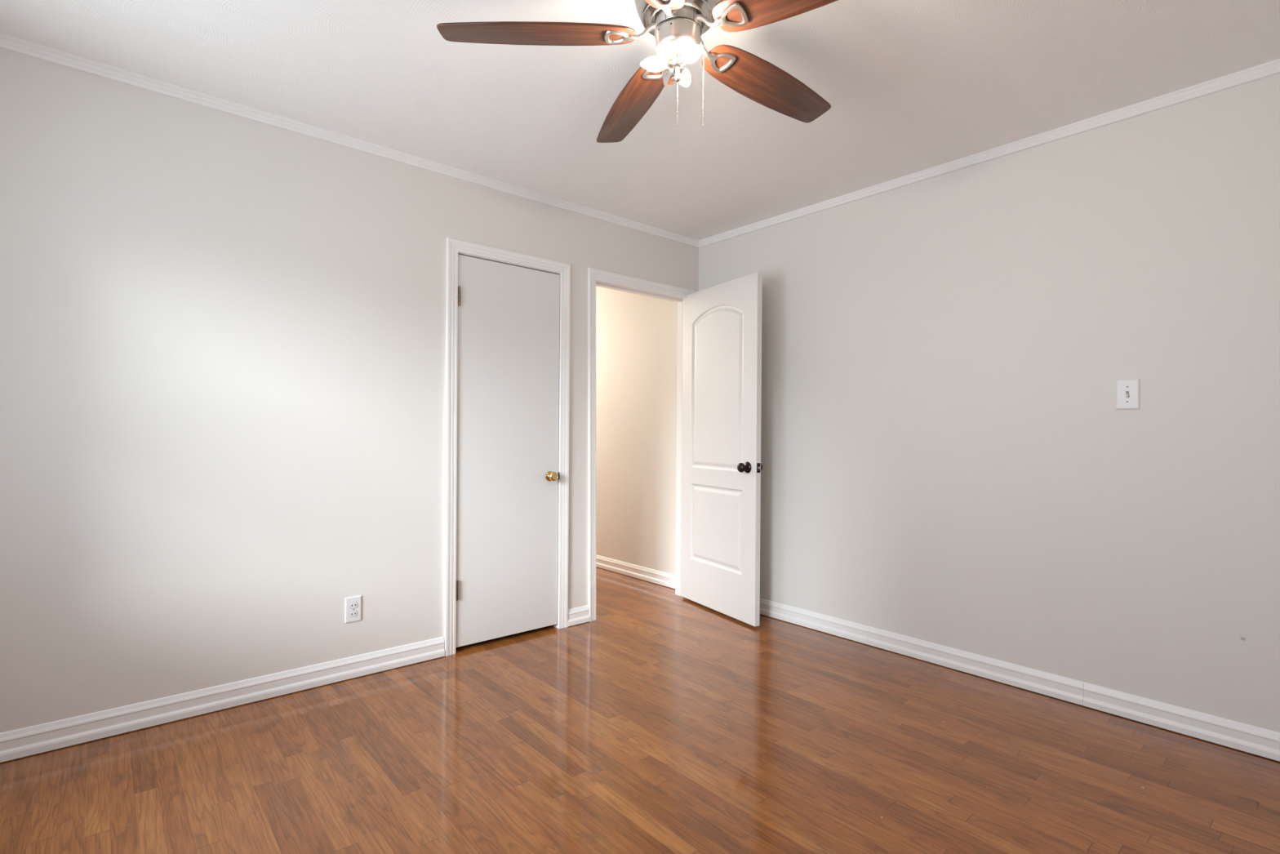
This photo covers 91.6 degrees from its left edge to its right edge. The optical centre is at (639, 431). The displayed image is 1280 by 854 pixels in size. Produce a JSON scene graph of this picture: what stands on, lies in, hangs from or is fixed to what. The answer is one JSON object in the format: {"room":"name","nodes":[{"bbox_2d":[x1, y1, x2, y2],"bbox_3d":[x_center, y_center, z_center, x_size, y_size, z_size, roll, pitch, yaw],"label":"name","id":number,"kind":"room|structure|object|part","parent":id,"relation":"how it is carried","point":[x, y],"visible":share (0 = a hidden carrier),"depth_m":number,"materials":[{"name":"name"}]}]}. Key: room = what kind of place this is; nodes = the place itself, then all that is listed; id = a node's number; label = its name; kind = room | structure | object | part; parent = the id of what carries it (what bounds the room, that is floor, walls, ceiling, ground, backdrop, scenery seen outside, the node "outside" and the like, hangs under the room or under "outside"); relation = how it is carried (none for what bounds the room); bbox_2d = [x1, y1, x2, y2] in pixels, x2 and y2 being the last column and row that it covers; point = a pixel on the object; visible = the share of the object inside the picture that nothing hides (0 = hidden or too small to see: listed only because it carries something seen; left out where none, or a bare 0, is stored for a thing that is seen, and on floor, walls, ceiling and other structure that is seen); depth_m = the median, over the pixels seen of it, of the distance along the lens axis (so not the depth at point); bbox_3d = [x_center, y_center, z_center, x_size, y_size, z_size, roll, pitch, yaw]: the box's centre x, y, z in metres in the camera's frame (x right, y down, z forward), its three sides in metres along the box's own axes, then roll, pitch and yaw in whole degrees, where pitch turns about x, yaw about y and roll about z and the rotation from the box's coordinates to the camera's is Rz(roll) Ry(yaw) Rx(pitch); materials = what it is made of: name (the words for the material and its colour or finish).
{"room":"empty bedroom","nodes":[
{"label":"empty bedroom","id":0,"kind":"room"},
{"bbox_2d":[0,48,698,733],"bbox_3d":[-1.106,-0.102,3.065,3.870,2.440,0.115,0,0,-41],"label":"wall","id":1,"kind":"structure","parent":0,"point":[223,335],"depth_m":2.48,"materials":[{"name":"beige paint"}]},
{"bbox_2d":[0,636,444,762],"bbox_3d":[-1.710,1.063,2.462,1.942,0.093,0.019,0,0,-41],"label":"baseboard","id":2,"kind":"structure","parent":1,"relation":"attached to","point":[51,735],"depth_m":2.44,"materials":[{"name":"white paint"}]},
{"bbox_2d":[0,32,698,248],"bbox_3d":[-1.009,-1.298,3.055,3.750,0.046,0.014,0,0,-41],"label":"trim","id":3,"kind":"structure","parent":1,"relation":"attached to","point":[8,42],"depth_m":2.64,"materials":[{"name":"white paint"}]},
{"bbox_2d":[344,595,361,622],"bbox_3d":[-1.300,0.806,2.822,0.070,0.114,0.008,0,0,-41],"label":"wall outlet","id":4,"kind":"object","parent":1,"relation":"attached to","point":[353,604],"visible":1,"depth_m":2.82,"materials":[{"name":"white plastic"}]},
{"bbox_2d":[349,609,357,617],"bbox_3d":[-1.299,0.826,2.821,0.035,0.029,0.004,0,0,-41],"label":"receptacle","id":5,"kind":"object","parent":4,"relation":"attached to","point":[353,613],"depth_m":2.82,"materials":[{"name":"white plastic"}]},
{"bbox_2d":[349,601,357,608],"bbox_3d":[-1.298,0.787,2.821,0.034,0.027,0.004,0,0,-41],"label":"receptacle","id":6,"kind":"object","parent":4,"relation":"attached to","point":[352,604],"depth_m":2.82,"materials":[{"name":"white plastic"}]},
{"bbox_2d":[444,237,570,656],"bbox_3d":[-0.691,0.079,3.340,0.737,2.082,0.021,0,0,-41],"label":"trim","id":7,"kind":"structure","parent":1,"relation":"attached to","point":[454,246],"depth_m":3.13,"materials":[{"name":"white paint"}]},
{"bbox_2d":[455,254,559,647],"bbox_3d":[-0.690,0.101,3.336,0.614,1.989,0.090,0,0,-41],"label":"door","id":8,"kind":"structure","parent":1,"relation":"in","point":[508,374],"depth_m":3.33,"materials":[{"name":"white paint"}]},
{"bbox_3d":[-0.486,0.251,3.479,0.055,0.055,0.038,0,0,-41],"label":"knob","id":9,"kind":"part","parent":8,"relation":"part of","materials":[{"name":"gold metal"}]},
{"bbox_2d":[568,604,589,626],"bbox_3d":[-0.361,1.073,3.628,0.152,0.093,0.019,0,0,-41],"label":"baseboard","id":10,"kind":"structure","parent":1,"relation":"attached to","point":[579,615],"depth_m":3.63,"materials":[{"name":"white paint"}]},
{"bbox_2d":[595,280,683,595],"bbox_3d":[-0.011,0.107,4.013,0.838,2.037,0.114,0,0,-41],"label":"trim","id":11,"kind":"structure","parent":1,"relation":"attached to","point":[679,359],"depth_m":4.28,"materials":[{"name":"white paint"}]},
{"bbox_2d":[587,267,694,622],"bbox_3d":[0.025,0.081,3.957,0.886,2.090,0.017,0,0,-41],"label":"trim","id":12,"kind":"structure","parent":1,"relation":"attached to","point":[593,274],"depth_m":3.69,"materials":[{"name":"white paint"}]},
{"bbox_2d":[680,271,762,626],"bbox_3d":[0.516,0.100,3.905,0.165,2.031,0.772,0,0,-25],"label":"door","id":13,"kind":"structure","parent":1,"relation":"in","point":[722,467],"depth_m":3.83,"materials":[{"name":"white paint"}]},
{"bbox_3d":[0.590,0.209,3.604,0.046,0.055,0.056,0,0,-41],"label":"knob","id":14,"kind":"part","parent":13,"relation":"part of","materials":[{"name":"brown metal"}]},
{"bbox_3d":[0.680,0.209,3.569,0.024,0.056,0.002,0,0,-30],"label":"latch plate","id":15,"kind":"part","parent":13,"relation":"part of","materials":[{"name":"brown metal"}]},
{"bbox_2d":[0,566,1279,853],"bbox_3d":[-1.014,1.159,3.077,4.100,0.080,7.200,0,0,-41],"label":"floor","id":16,"kind":"structure","parent":0,"point":[664,722],"depth_m":2.09,"materials":[{"name":"brown wood"}]},
{"bbox_2d":[0,0,1279,239],"bbox_3d":[-0.994,-1.371,3.077,4.100,0.100,7.200,0,0,-41],"label":"ceiling","id":17,"kind":"structure","parent":0,"point":[910,86],"depth_m":2.29,"materials":[{"name":"white paint"}]},
{"bbox_2d":[436,0,838,142],"bbox_3d":[0.144,-1.083,1.767,1.231,0.458,1.273,0,0,-41],"label":"ceiling fan","id":18,"kind":"object","parent":17,"relation":"hanging from","point":[677,27],"visible":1,"depth_m":1.74,"materials":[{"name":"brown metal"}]},
{"bbox_3d":[-0.282,-1.104,1.729,0.542,0.006,0.142,-1,11,-2],"label":"fan blade","id":19,"kind":"part","parent":18,"relation":"part of","materials":[{"name":"brown wood"}]},
{"bbox_3d":[-0.026,-1.116,1.743,0.147,0.054,0.073,0,0,-5],"label":"blade arm","id":20,"kind":"part","parent":18,"relation":"part of","materials":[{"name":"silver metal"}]},
{"bbox_3d":[-0.028,-1.102,2.109,0.142,0.006,0.542,-11,3,-20],"label":"fan blade","id":21,"kind":"part","parent":18,"relation":"part of","materials":[{"name":"brown wood"}]},
{"bbox_3d":[0.065,-1.116,1.869,0.073,0.054,0.147,0,0,-23],"label":"blade arm","id":22,"kind":"part","parent":18,"relation":"part of","materials":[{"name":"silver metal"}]},
{"bbox_2d":[640,55,674,71],"bbox_3d":[0.052,-1.029,1.742,0.080,0.040,0.070,0,0,-41],"label":"bulb","id":23,"kind":"object","parent":18,"relation":"attached to","point":[656,63],"depth_m":1.73,"materials":[{"name":"white glass"}]},
{"bbox_3d":[0.066,-1.116,1.618,0.073,0.054,0.147,0,0,13],"label":"blade arm","id":24,"kind":"part","parent":18,"relation":"part of","materials":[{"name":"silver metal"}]},
{"bbox_3d":[0.000,-1.102,1.370,0.142,0.006,0.542,12,4,15],"label":"fan blade","id":25,"kind":"part","parent":18,"relation":"part of","materials":[{"name":"brown wood"}]},
{"bbox_2d":[662,67,675,87],"bbox_3d":[0.089,-1.027,1.796,0.052,0.040,0.090,0,0,-41],"label":"bulb","id":26,"kind":"object","parent":18,"relation":"attached to","point":[668,77],"depth_m":1.79,"materials":[{"name":"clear glass"}]},
{"bbox_3d":[0.105,-0.917,1.744,0.004,0.128,0.003,0,0,-41],"label":"pull chain","id":27,"kind":"part","parent":18,"relation":"part of","materials":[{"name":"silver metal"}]},
{"bbox_3d":[0.106,-1.018,1.744,0.032,0.078,0.032,0,0,-41],"label":"light stem","id":28,"kind":"part","parent":18,"relation":"part of","materials":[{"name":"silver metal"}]},
{"bbox_2d":[679,66,690,87],"bbox_3d":[0.125,-1.026,1.794,0.087,0.040,0.058,0,0,-41],"label":"bulb","id":29,"kind":"object","parent":18,"relation":"attached to","point":[685,75],"depth_m":1.78,"materials":[{"name":"white glass"}]},
{"bbox_2d":[677,44,703,66],"bbox_3d":[0.139,-1.027,1.698,0.040,0.040,0.096,0,0,-41],"label":"bulb","id":30,"kind":"object","parent":18,"relation":"attached to","point":[686,54],"depth_m":1.69,"materials":[{"name":"white glass"}]},
{"bbox_3d":[0.172,-0.968,1.744,0.014,0.230,0.006,0,0,0],"label":"pull chain","id":31,"kind":"part","parent":18,"relation":"part of","materials":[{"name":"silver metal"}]},
{"bbox_3d":[0.213,-1.115,1.823,0.148,0.054,0.073,0,0,-41],"label":"blade arm","id":32,"kind":"part","parent":18,"relation":"part of","materials":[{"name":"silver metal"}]},
{"bbox_3d":[0.214,-1.115,1.667,0.147,0.054,0.073,0,0,31],"label":"blade arm","id":33,"kind":"part","parent":18,"relation":"part of","materials":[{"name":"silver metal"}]},
{"bbox_3d":[0.412,-1.099,1.984,0.542,0.006,0.142,2,-12,-38],"label":"fan blade","id":34,"kind":"part","parent":18,"relation":"part of","materials":[{"name":"brown wood"}]},
{"bbox_3d":[0.429,-1.099,1.527,0.542,0.006,0.142,2,-10,34],"label":"fan blade","id":35,"kind":"part","parent":18,"relation":"part of","materials":[{"name":"brown wood"}]},
{"bbox_2d":[595,73,1279,732],"bbox_3d":[0.507,-0.090,4.272,0.150,2.440,6.970,0,0,-41],"label":"wall","id":36,"kind":"structure","parent":0,"point":[948,458],"depth_m":2.74,"materials":[{"name":"beige paint"}]},
{"bbox_2d":[595,554,675,588],"bbox_3d":[-0.756,1.070,5.623,0.019,0.093,3.285,0,0,-41],"label":"baseboard","id":37,"kind":"structure","parent":36,"relation":"attached to","point":[664,579],"depth_m":4.77,"materials":[{"name":"white paint"}]},
{"bbox_2d":[698,58,1279,248],"bbox_3d":[1.527,-1.279,2.978,0.014,0.046,3.450,0,0,-41],"label":"trim","id":38,"kind":"structure","parent":36,"relation":"attached to","point":[1269,68],"depth_m":2.73,"materials":[{"name":"white paint"}]},
{"bbox_2d":[760,597,1279,761],"bbox_3d":[1.508,1.088,2.976,0.019,0.093,3.449,0,0,-41],"label":"baseboard","id":39,"kind":"structure","parent":36,"relation":"attached to","point":[1263,742],"depth_m":2.66,"materials":[{"name":"white paint"}]},
{"bbox_2d":[1115,378,1139,409],"bbox_3d":[1.944,-0.148,2.483,0.018,0.122,0.077,0,0,-41],"label":"light switch","id":40,"kind":"object","parent":36,"relation":"attached to","point":[1127,390],"visible":1,"depth_m":2.48,"materials":[{"name":"white plastic"}]}
]}

